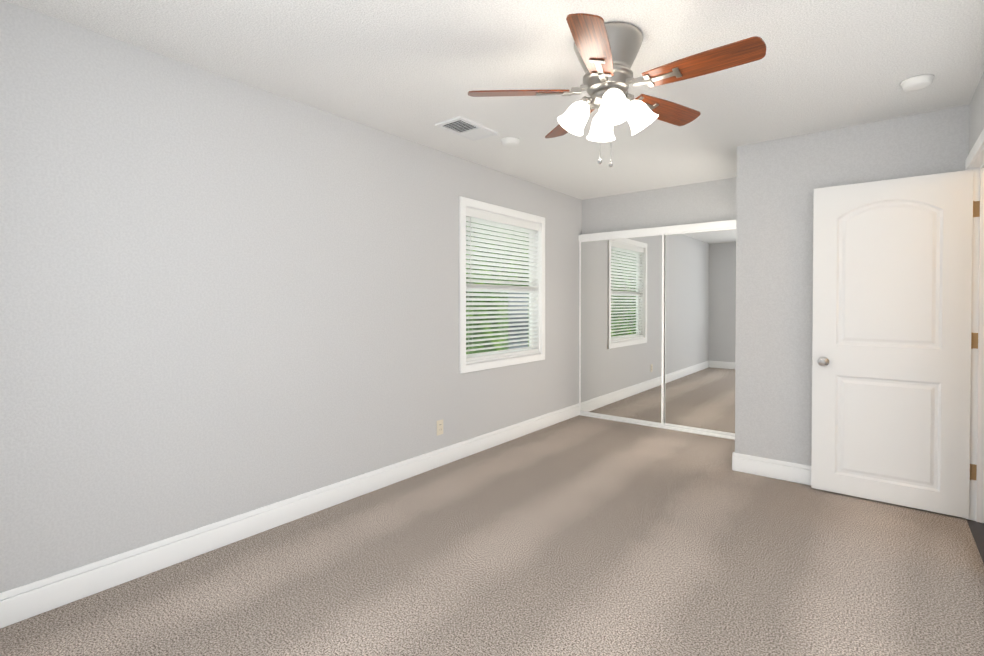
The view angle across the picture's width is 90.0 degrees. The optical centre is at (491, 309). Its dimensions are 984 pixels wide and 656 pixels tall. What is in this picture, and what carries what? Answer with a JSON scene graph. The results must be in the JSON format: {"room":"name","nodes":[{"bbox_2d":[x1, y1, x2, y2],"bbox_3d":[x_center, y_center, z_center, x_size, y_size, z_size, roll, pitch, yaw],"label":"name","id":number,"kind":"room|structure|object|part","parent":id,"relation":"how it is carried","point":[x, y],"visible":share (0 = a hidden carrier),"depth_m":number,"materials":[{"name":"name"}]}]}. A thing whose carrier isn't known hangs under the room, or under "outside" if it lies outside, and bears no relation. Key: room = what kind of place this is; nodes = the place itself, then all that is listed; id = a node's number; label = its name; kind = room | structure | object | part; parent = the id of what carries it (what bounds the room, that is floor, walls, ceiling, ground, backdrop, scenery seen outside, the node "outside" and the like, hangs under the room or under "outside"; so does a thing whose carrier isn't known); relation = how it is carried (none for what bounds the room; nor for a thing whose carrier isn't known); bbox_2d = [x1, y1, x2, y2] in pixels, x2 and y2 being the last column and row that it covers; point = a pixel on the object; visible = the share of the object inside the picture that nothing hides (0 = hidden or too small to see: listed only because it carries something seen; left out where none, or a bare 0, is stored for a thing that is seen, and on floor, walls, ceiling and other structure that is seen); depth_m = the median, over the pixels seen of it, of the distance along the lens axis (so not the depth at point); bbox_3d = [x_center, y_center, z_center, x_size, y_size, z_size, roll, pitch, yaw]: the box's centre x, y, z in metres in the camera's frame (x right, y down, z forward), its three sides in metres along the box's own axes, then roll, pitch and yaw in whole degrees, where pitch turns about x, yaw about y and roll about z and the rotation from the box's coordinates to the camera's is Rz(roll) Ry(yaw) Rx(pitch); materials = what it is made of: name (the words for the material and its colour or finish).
{"room":"empty bedroom","nodes":[
{"label":"empty bedroom","id":0,"kind":"room"},
{"bbox_2d":[0,0,581,592],"bbox_3d":[-0.676,-0.002,3.565,0.120,2.440,5.550,1,1,38],"label":"wall","id":1,"kind":"structure","parent":0,"point":[222,298],"depth_m":2.50,"materials":[{"name":"grey paint"}]},
{"bbox_2d":[0,403,579,628],"bbox_3d":[-0.623,1.151,3.537,0.016,0.135,5.310,1,1,38],"label":"baseboard","id":2,"kind":"structure","parent":1,"relation":"attached to","point":[23,602],"depth_m":2.55,"materials":[{"name":"white wood"}]},
{"bbox_2d":[437,419,442,435],"bbox_3d":[-0.402,0.915,3.818,0.008,0.114,0.070,1,1,38],"label":"wall outlet","id":3,"kind":"object","parent":1,"relation":"attached to","point":[439,427],"visible":1,"depth_m":3.81,"materials":[{"name":"beige plastic"}]},
{"bbox_2d":[459,196,544,373],"bbox_3d":[0.089,-0.204,4.513,0.138,1.433,1.276,1,1,38],"label":"window","id":4,"kind":"structure","parent":1,"relation":"in","point":[534,225],"depth_m":4.46,"materials":[{"name":"white plastic"}]},
{"bbox_2d":[468,217,472,357],"bbox_3d":[-0.176,-0.175,4.120,0.031,1.207,0.094,0,1,-13],"label":"blind cord","id":5,"kind":"object","parent":4,"relation":"attached to","point":[472,287],"depth_m":4.13,"materials":[{"name":"white fabric"}]},
{"bbox_3d":[0.058,-0.204,4.537,0.004,1.199,1.036,1,1,38],"label":"glass","id":6,"kind":"part","parent":4,"relation":"part of","materials":[{"name":"clear glass"}]},
{"bbox_3d":[0.062,-0.204,4.534,0.040,1.285,1.122,1,1,38],"label":"window sash","id":7,"kind":"part","parent":4,"relation":"part of","materials":[{"name":"white plastic"}]},
{"bbox_2d":[532,278,537,349],"bbox_3d":[0.410,-0.184,4.863,0.088,1.207,0.033,0,1,-7],"label":"blind cord","id":8,"kind":"object","parent":4,"relation":"attached to","point":[532,278],"depth_m":4.85,"materials":[{"name":"white plastic"}]},
{"bbox_2d":[0,415,983,655],"bbox_3d":[0.530,1.280,2.624,3.200,0.100,5.550,1,1,38],"label":"floor carpet","id":9,"kind":"object","parent":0,"point":[579,535],"visible":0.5,"depth_m":2.29,"materials":[{"name":"beige carpet"}]},
{"bbox_2d":[4,0,983,199],"bbox_3d":[1.036,-1.255,2.192,4.490,0.100,5.550,1,1,38],"label":"ceiling","id":10,"kind":"structure","parent":0,"point":[415,71],"depth_m":2.42,"materials":[{"name":"white paint"}]},
{"bbox_2d":[435,116,497,140],"bbox_3d":[-0.165,-1.213,3.310,0.224,0.012,0.390,1,1,38],"label":"ceiling vent","id":11,"kind":"object","parent":10,"relation":"in","point":[466,128],"visible":0.98,"depth_m":3.30,"materials":[{"name":"white metal"}]},
{"bbox_2d":[501,137,519,147],"bbox_3d":[0.133,-1.202,3.546,0.136,0.040,0.136,1,1,38],"label":"smoke detector","id":12,"kind":"object","parent":10,"relation":"attached to","point":[510,142],"visible":1,"depth_m":3.50,"materials":[{"name":"white plastic"}]},
{"bbox_2d":[468,13,765,166],"bbox_3d":[0.557,-0.917,2.173,1.156,0.576,1.206,1,1,38],"label":"ceiling fan","id":13,"kind":"object","parent":10,"relation":"hanging from","point":[606,53],"visible":1,"depth_m":2.10,"materials":[{"name":"brown wood"}]},
{"bbox_3d":[0.518,-1.039,2.203,0.300,0.332,0.300,1,1,38],"label":"motor","id":14,"kind":"part","parent":13,"relation":"part of","materials":[{"name":"silver metal"}]},
{"bbox_2d":[900,74,933,91],"bbox_3d":[2.242,-1.190,2.595,0.136,0.040,0.136,1,1,38],"label":"smoke detector","id":15,"kind":"object","parent":10,"relation":"attached to","point":[918,82],"visible":1,"depth_m":2.56,"materials":[{"name":"white plastic"}]},
{"bbox_2d":[582,177,736,435],"bbox_3d":[1.771,-0.021,5.089,1.820,2.440,0.120,1,1,38],"label":"wall","id":16,"kind":"structure","parent":0,"point":[708,201],"depth_m":5.02,"materials":[{"name":"grey paint"}]},
{"bbox_2d":[579,220,735,439],"bbox_3d":[1.710,0.183,5.015,1.820,2.035,0.075,1,1,38],"label":"mirror","id":17,"kind":"object","parent":16,"relation":"attached to","point":[657,325],"visible":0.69,"depth_m":4.99,"materials":[{"name":"white mirror"}]},
{"bbox_3d":[1.363,0.197,5.269,0.917,1.905,0.008,1,1,38],"label":"glass","id":18,"kind":"part","parent":17,"relation":"part of","materials":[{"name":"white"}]},
{"bbox_3d":[1.363,0.199,5.269,0.953,1.938,0.020,1,1,38],"label":"frame","id":19,"kind":"part","parent":17,"relation":"part of","materials":[{"name":"white metal"}]},
{"bbox_3d":[2.077,0.203,4.737,0.855,1.905,0.008,1,1,38],"label":"glass","id":20,"kind":"part","parent":17,"relation":"part of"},
{"bbox_3d":[2.077,0.206,4.737,0.891,1.938,0.020,1,1,38],"label":"frame","id":21,"kind":"part","parent":17,"relation":"part of","materials":[{"name":"white metal"}]},
{"bbox_2d":[735,105,968,465],"bbox_3d":[3.178,0.001,3.348,2.550,2.440,1.100,1,1,38],"label":"wall","id":22,"kind":"structure","parent":0,"point":[779,181],"depth_m":3.49,"materials":[{"name":"grey paint"}]},
{"bbox_2d":[732,452,811,484],"bbox_3d":[2.320,1.154,3.331,1.276,0.135,0.016,1,1,38],"label":"baseboard","id":23,"kind":"structure","parent":22,"relation":"attached to","point":[778,469],"depth_m":3.56,"materials":[{"name":"white wood"}]},
{"bbox_2d":[966,519,983,562],"bbox_3d":[2.289,1.297,1.229,1.290,0.100,5.550,1,1,38],"label":"floor","id":24,"kind":"structure","parent":0,"point":[976,529],"depth_m":2.70,"materials":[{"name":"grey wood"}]},
{"bbox_2d":[969,72,983,152],"bbox_3d":[1.489,0.028,1.146,0.120,2.440,4.450,1,1,38],"label":"wall","id":25,"kind":"structure","parent":0,"point":[976,116],"depth_m":2.68,"materials":[{"name":"grey paint"}]},
{"bbox_2d":[965,129,983,169],"bbox_3d":[2.578,0.172,2.521,0.152,2.119,0.925,1,1,38],"label":"door frame","id":26,"kind":"structure","parent":25,"relation":"attached to","point":[978,146],"depth_m":2.62,"materials":[{"name":"white wood"}]},
{"bbox_2d":[966,147,983,522],"bbox_3d":[2.578,0.198,2.521,0.124,2.066,0.825,1,1,38],"label":"door frame","id":27,"kind":"structure","parent":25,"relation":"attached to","point":[976,501],"depth_m":2.84,"materials":[{"name":"white wood"}]},
{"bbox_2d":[811,169,979,518],"bbox_3d":[2.493,0.201,3.086,0.808,2.022,0.035,1,1,38],"label":"door leaf","id":28,"kind":"structure","parent":27,"relation":"attached to","point":[892,319],"depth_m":3.06,"materials":[{"name":"white wood"}]},
{"bbox_2d":[817,357,828,365],"bbox_3d":[2.207,0.346,3.303,0.097,0.066,0.150,1,1,38],"label":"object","id":29,"kind":"structure","parent":28,"relation":"attached to","point":[822,361],"depth_m":3.24,"materials":[{"name":"silver metal"}]},
{"bbox_3d":[2.794,0.182,2.847,0.040,1.618,0.031,1,1,38],"label":"door hinges","id":30,"kind":"part","parent":28,"relation":"part of","materials":[{"name":"metal"}]},
{"label":"outside","id":31,"kind":"structure","parent":0,"visible":0},
{"bbox_2d":[466,221,528,353],"bbox_3d":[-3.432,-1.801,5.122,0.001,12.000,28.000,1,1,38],"label":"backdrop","id":32,"kind":"structure","parent":31,"point":[493,345],"depth_m":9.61,"materials":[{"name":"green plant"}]}
]}

